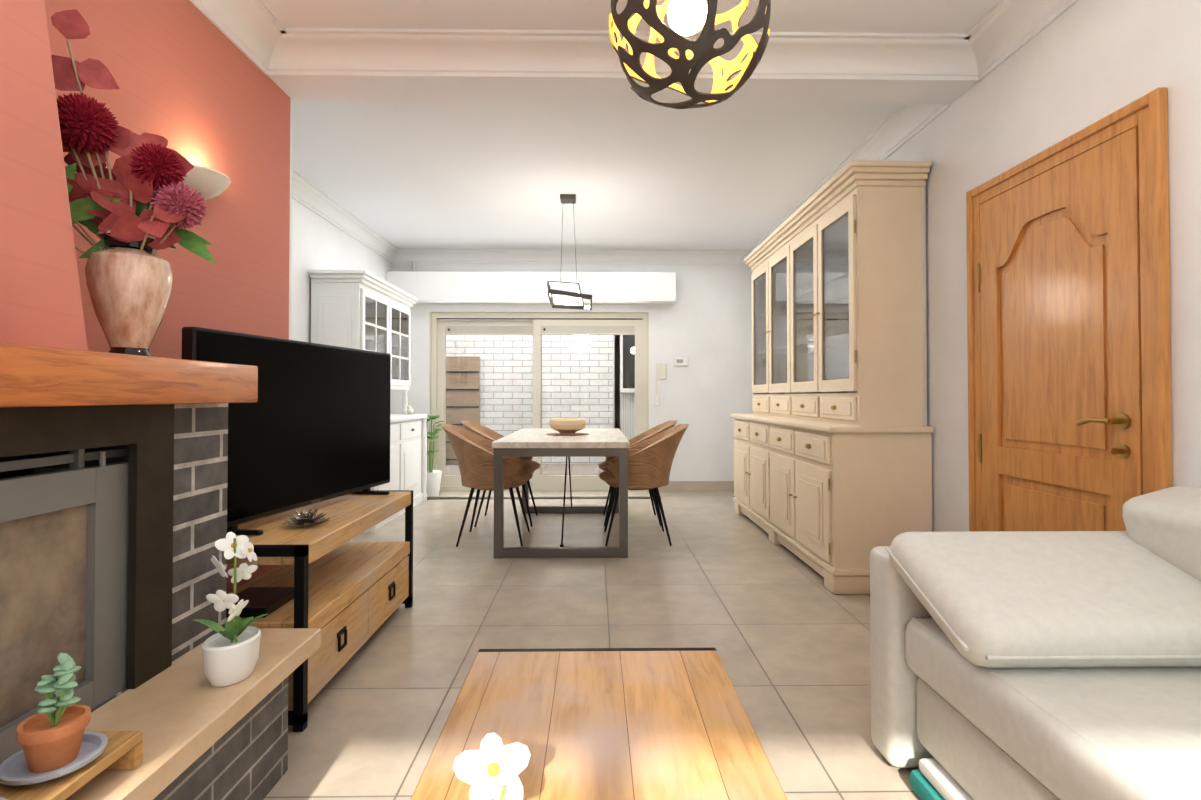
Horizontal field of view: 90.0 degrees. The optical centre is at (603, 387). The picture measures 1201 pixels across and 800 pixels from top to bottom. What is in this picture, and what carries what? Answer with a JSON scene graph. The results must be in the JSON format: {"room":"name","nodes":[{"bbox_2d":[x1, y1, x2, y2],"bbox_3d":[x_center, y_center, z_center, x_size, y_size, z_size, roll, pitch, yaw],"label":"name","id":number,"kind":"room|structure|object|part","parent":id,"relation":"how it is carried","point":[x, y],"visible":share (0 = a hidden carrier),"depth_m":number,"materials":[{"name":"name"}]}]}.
{"room":"living room","nodes":[
{"label":"living room","id":0,"kind":"room"},
{"bbox_2d":[44,0,289,593],"bbox_3d":[-1.985,-0.268,0.256,0.975,2.620,5.330,0,-1,-1],"label":"wall","id":1,"kind":"structure","parent":0,"point":[196,86],"depth_m":2.31,"materials":[{"name":"paint"}]},
{"bbox_2d":[183,165,230,199],"bbox_3d":[-1.468,-0.750,2.246,0.112,0.092,0.224,0,-1,-1],"label":"sconce","id":2,"kind":"object","parent":1,"relation":"attached to","point":[208,183],"visible":0.83,"depth_m":2.20,"materials":[{"name":"white paint"}]},
{"bbox_2d":[189,0,304,76],"bbox_3d":[-1.418,-1.514,0.327,0.160,0.125,4.820,0,-1,-1],"label":"crown molding","id":3,"kind":"structure","parent":1,"relation":"attached to","point":[261,37],"depth_m":2.51,"materials":[{"name":"white paint"}]},
{"bbox_2d":[289,98,296,340],"bbox_3d":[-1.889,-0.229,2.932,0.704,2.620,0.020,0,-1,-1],"label":"wall","id":4,"kind":"structure","parent":0,"point":[293,203],"depth_m":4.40,"materials":[{"name":"white paint"}]},
{"bbox_2d":[297,201,391,413],"bbox_3d":[-2.412,-0.203,4.730,0.250,2.620,3.630,0,-1,-1],"label":"wall","id":5,"kind":"structure","parent":0,"point":[316,241],"depth_m":4.83,"materials":[{"name":"white paint"}]},
{"bbox_2d":[292,169,399,262],"bbox_3d":[-2.231,-1.449,4.695,0.110,0.130,3.480,0,-1,-1],"label":"crown molding","id":6,"kind":"structure","parent":5,"relation":"attached to","point":[304,192],"depth_m":5.11,"materials":[{"name":"white paint"}]},
{"bbox_2d":[391,263,752,480],"bbox_3d":[-0.316,-0.174,6.725,4.500,2.620,0.300,0,-1,-1],"label":"wall","id":7,"kind":"structure","parent":0,"point":[702,323],"depth_m":6.59,"materials":[{"name":"white paint"}]},
{"bbox_2d":[386,262,675,303],"bbox_3d":[-0.771,-1.143,6.481,3.078,0.450,0.198,0,-1,-1],"label":"box","id":8,"kind":"object","parent":7,"relation":"attached to","point":[532,287],"visible":0.85,"depth_m":6.38,"materials":[{"name":"white paint"}]},
{"bbox_2d":[429,312,648,490],"bbox_3d":[-0.705,0.154,6.630,2.400,1.960,0.129,0,-1,-1],"label":"door","id":9,"kind":"structure","parent":7,"relation":"in","point":[536,325],"depth_m":6.62,"materials":[{"name":"beige plastic"}]},
{"bbox_2d":[400,249,747,263],"bbox_3d":[-0.313,-1.422,6.538,4.000,0.130,0.110,0,-1,-1],"label":"crown molding","id":10,"kind":"structure","parent":7,"relation":"attached to","point":[473,256],"depth_m":6.56,"materials":[{"name":"white paint"}]},
{"bbox_2d":[654,363,665,405],"bbox_3d":[0.615,-0.032,6.574,0.121,0.459,0.023,0,-1,-1],"label":"light switch","id":11,"kind":"object","parent":7,"relation":"attached to","point":[662,366],"depth_m":6.57,"materials":[{"name":"beige plastic"}]},
{"bbox_2d":[674,358,687,365],"bbox_3d":[0.845,-0.278,6.581,0.143,0.077,0.023,0,-1,-1],"label":"thermostat","id":12,"kind":"object","parent":7,"relation":"attached to","point":[677,362],"depth_m":6.57,"materials":[{"name":"beige plastic"}]},
{"bbox_2d":[658,481,733,490],"bbox_3d":[1.111,1.079,6.570,1.071,0.110,0.012,0,-1,-1],"label":"baseboard","id":13,"kind":"structure","parent":7,"relation":"attached to","point":[700,486],"depth_m":6.55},
{"bbox_2d":[263,490,920,799],"bbox_3d":[-0.251,1.129,2.226,4.600,0.123,9.260,0,-1,-1],"label":"floor","id":14,"kind":"structure","parent":0,"point":[784,631],"depth_m":2.67,"materials":[{"name":"tile"}]},
{"bbox_2d":[0,0,320,799],"bbox_3d":[-1.152,-0.260,0.778,0.704,2.620,1.950,0,-1,-1],"label":"fireplace","id":15,"kind":"object","parent":14,"relation":"on","point":[112,498],"depth_m":1.29,"materials":[{"name":"paint"}]},
{"bbox_2d":[0,653,142,799],"bbox_3d":[-0.897,0.559,0.755,0.136,0.238,0.680,0,-1,-1],"label":"potted succulent","id":16,"kind":"object","parent":15,"relation":"on","point":[62,754],"visible":1,"depth_m":0.98,"materials":[{"name":"orange ceramic"}]},
{"bbox_2d":[51,9,215,356],"bbox_3d":[-1.264,-0.490,1.535,0.443,0.849,0.300,0,-1,-1],"label":"vase","id":17,"kind":"object","parent":15,"relation":"on","point":[136,207],"visible":0.92,"depth_m":1.50,"materials":[{"name":"beige ceramic"}]},
{"bbox_2d":[194,532,266,686],"bbox_3d":[-0.889,0.517,1.429,0.153,0.341,0.144,0,-1,-1],"label":"orchid","id":18,"kind":"object","parent":15,"relation":"on","point":[230,653],"visible":1,"depth_m":1.41,"materials":[{"name":"white plant"}]},
{"bbox_2d":[226,490,412,731],"bbox_3d":[-1.165,0.789,2.418,0.457,0.570,1.120,0,-1,-1],"label":"tv stand","id":19,"kind":"object","parent":14,"relation":"on","point":[337,588],"visible":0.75,"depth_m":2.21,"materials":[{"name":"brown wood"}]},
{"bbox_2d":[182,327,390,534],"bbox_3d":[-1.202,0.161,2.461,0.230,0.684,1.210,0,-1,9],"label":"tv","id":20,"kind":"object","parent":19,"relation":"on","point":[311,425],"visible":0.77,"depth_m":2.35,"materials":[{"name":"black plastic"}]},
{"bbox_2d":[282,508,329,526],"bbox_3d":[-1.070,0.470,2.164,0.158,0.056,0.158,0,-1,-1],"label":"candle holder","id":21,"kind":"object","parent":19,"relation":"on","point":[311,518],"visible":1,"depth_m":2.15,"materials":[{"name":"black metal"}]},
{"bbox_2d":[363,421,408,532],"bbox_3d":[-2.005,0.700,4.905,0.535,0.820,0.705,0,-1,-1],"label":"base cabinet","id":22,"kind":"object","parent":14,"relation":"on","point":[399,430],"depth_m":5.19,"materials":[{"name":"white wood"}]},
{"bbox_2d":[390,417,426,506],"bbox_3d":[-2.015,0.710,5.630,0.535,0.820,0.745,0,-1,-1],"label":"base cabinet","id":23,"kind":"object","parent":14,"relation":"on","point":[417,425],"depth_m":5.77,"materials":[{"name":"white wood"}]},
{"bbox_2d":[407,405,412,413],"bbox_3d":[-1.885,0.216,5.833,0.060,0.090,0.117,0,-1,-1],"label":"bird figurine","id":24,"kind":"object","parent":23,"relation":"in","point":[409,410],"visible":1,"depth_m":5.81,"materials":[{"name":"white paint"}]},
{"bbox_2d":[426,415,443,496],"bbox_3d":[-1.858,0.711,6.270,0.467,0.837,0.460,0,-1,-1],"label":"potted plant","id":25,"kind":"object","parent":14,"relation":"on","point":[433,483],"visible":0.75,"depth_m":6.25,"materials":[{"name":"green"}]},
{"bbox_2d":[441,424,532,546],"bbox_3d":[-0.847,0.686,4.375,0.660,0.836,0.551,0,-1,-1],"label":"chair","id":26,"kind":"object","parent":14,"relation":"on","point":[474,453],"visible":0.85,"depth_m":4.18,"materials":[{"name":"leather"},{"name":"black metal"}]},
{"bbox_2d":[461,420,539,526],"bbox_3d":[-0.856,0.695,5.004,0.660,0.836,0.551,0,-1,-1],"label":"chair","id":27,"kind":"object","parent":14,"relation":"on","point":[530,465],"visible":0.17,"depth_m":4.90,"materials":[{"name":"leather"},{"name":"black metal"}]},
{"bbox_2d":[492,428,629,557],"bbox_3d":[-0.286,0.733,4.632,0.880,0.745,1.600,0,-1,-1],"label":"dining table","id":28,"kind":"object","parent":14,"relation":"on","point":[604,442],"visible":0.94,"depth_m":3.86,"materials":[{"name":"silver metal"}]},
{"bbox_2d":[547,418,588,435],"bbox_3d":[-0.275,0.297,4.588,0.330,0.122,0.330,0,-1,-1],"label":"bowl","id":29,"kind":"object","parent":28,"relation":"on","point":[567,426],"visible":1,"depth_m":4.49,"materials":[{"name":"wood"}]},
{"bbox_2d":[410,648,787,799],"bbox_3d":[-0.006,0.851,0.864,0.600,0.400,1.324,0,-1,-1],"label":"coffee table","id":30,"kind":"object","parent":14,"relation":"on","point":[627,723],"visible":0.92,"depth_m":1.16,"materials":[{"name":"brown wood"}]},
{"bbox_2d":[453,732,529,799],"bbox_3d":[-0.135,0.567,0.739,0.219,0.164,0.223,0,-1,-1],"label":"flower","id":31,"kind":"object","parent":30,"relation":"on","point":[493,767],"visible":1,"depth_m":0.81,"materials":[{"name":"white plant"}]},
{"bbox_2d":[598,420,676,525],"bbox_3d":[0.284,0.695,5.021,0.660,0.836,0.551,0,-1,-1],"label":"chair","id":32,"kind":"object","parent":14,"relation":"on","point":[649,433],"visible":0.15,"depth_m":4.93,"materials":[{"name":"leather"}]},
{"bbox_2d":[599,424,688,545],"bbox_3d":[0.293,0.686,4.391,0.660,0.836,0.551,0,-1,-1],"label":"chair","id":33,"kind":"object","parent":14,"relation":"on","point":[650,460],"visible":0.85,"depth_m":4.19,"materials":[{"name":"leather"}]},
{"bbox_2d":[730,160,932,593],"bbox_3d":[1.427,-0.038,4.273,0.562,2.277,2.280,0,-1,-1],"label":"display cabinet","id":34,"kind":"object","parent":14,"relation":"on","point":[833,432],"visible":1,"depth_m":3.23,"materials":[{"name":"beige wood"}]},
{"bbox_2d":[870,486,1200,799],"bbox_3d":[1.277,0.645,0.432,0.966,0.801,2.715,0,-1,-1],"label":"sofa","id":35,"kind":"object","parent":14,"relation":"on","point":[1035,665],"visible":1,"depth_m":1.35,"materials":[{"name":"leather"}]},
{"bbox_2d":[262,0,1000,249],"bbox_3d":[-0.251,-1.649,2.266,4.600,0.200,9.260,0,-1,-1],"label":"ceiling","id":36,"kind":"structure","parent":0,"point":[505,175],"depth_m":3.87,"materials":[{"name":"white paint"}]},
{"bbox_2d":[547,194,591,309],"bbox_3d":[-0.272,-1.064,4.758,0.366,0.896,0.342,0,-1,-1],"label":"pendant lamp","id":37,"kind":"object","parent":36,"relation":"hanging from","point":[567,198],"visible":1,"depth_m":4.72,"materials":[{"name":"black metal"}]},
{"bbox_2d":[269,76,976,104],"bbox_3d":[-0.260,-1.480,2.869,4.000,0.120,0.230,0,-1,-1],"label":"ceiling beam","id":38,"kind":"structure","parent":36,"relation":"attached to","point":[597,90],"depth_m":2.87,"materials":[{"name":"white paint"}]},
{"bbox_2d":[285,28,964,80],"bbox_3d":[0.103,-1.480,2.679,2.910,0.125,0.160,0,-1,-1],"label":"crown molding","id":39,"kind":"structure","parent":36,"relation":"attached to","point":[315,52],"depth_m":2.70,"materials":[{"name":"white paint"}]},
{"bbox_2d":[609,0,770,108],"bbox_3d":[0.264,-1.215,1.869,0.495,0.676,0.506,0,-1,-1],"label":"globe pendant lamp","id":40,"kind":"object","parent":36,"relation":"hanging from","point":[698,54],"depth_m":1.81,"materials":[{"name":"black metal"}]},
{"bbox_3d":[0.260,-1.328,1.869,0.150,0.452,0.150,0,-1,-1],"label":"globe pendant lamp cord","id":41,"kind":"part","parent":40,"relation":"part of","materials":[{"name":"white"}]},
{"bbox_2d":[884,0,1200,531],"bbox_3d":[1.874,-0.238,2.277,0.250,2.620,9.260,0,-1,-1],"label":"wall","id":42,"kind":"structure","parent":0,"point":[1079,65],"depth_m":2.32,"materials":[{"name":"white paint"}]},
{"bbox_2d":[748,104,949,254],"bbox_3d":[1.658,-1.448,4.752,0.110,0.130,3.480,0,-1,-1],"label":"crown molding","id":43,"kind":"structure","parent":42,"relation":"attached to","point":[903,124],"depth_m":3.53,"materials":[{"name":"white paint"}]},
{"bbox_2d":[949,0,1078,81],"bbox_3d":[1.696,-1.513,0.372,0.160,0.125,4.820,0,-1,-1],"label":"crown molding","id":44,"kind":"structure","parent":42,"relation":"attached to","point":[1006,28],"depth_m":2.52,"materials":[{"name":"white paint"}]},
{"bbox_2d":[966,87,1172,530],"bbox_3d":[1.703,0.072,2.335,0.088,2.000,0.970,0,-1,-1],"label":"door","id":45,"kind":"structure","parent":42,"relation":"attached to","point":[1069,350],"depth_m":2.21,"materials":[{"name":"brown wood"}]},
{"label":"outside","id":46,"kind":"structure","parent":0,"visible":0},
{"bbox_2d":[446,464,602,475],"bbox_3d":[-0.088,1.228,10.329,14.000,0.040,6.940,0,-1,-1],"label":"ground","id":47,"kind":"structure","parent":46,"point":[547,470],"depth_m":8.66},
{"bbox_2d":[446,356,479,463],"bbox_3d":[-2.273,0.348,9.290,0.700,1.650,0.080,0,-1,-1],"label":"gate","id":48,"kind":"object","parent":47,"relation":"on","point":[465,374],"depth_m":9.27,"materials":[{"name":"brown wood"}]},
{"bbox_2d":[439,319,612,463],"bbox_3d":[-3.377,-1.049,9.534,7.400,4.550,0.300,0,-1,-1],"label":"brick wall","id":49,"kind":"structure","parent":47,"relation":"on","point":[605,399],"depth_m":9.40,"materials":[{"name":"white brick"}]},
{"bbox_2d":[613,335,634,439],"bbox_3d":[3.040,-1.054,9.152,5.780,4.550,0.850,0,-1,-1],"label":"annex","id":50,"kind":"object","parent":47,"relation":"on","point":[624,372],"depth_m":8.71,"materials":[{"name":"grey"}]}
]}

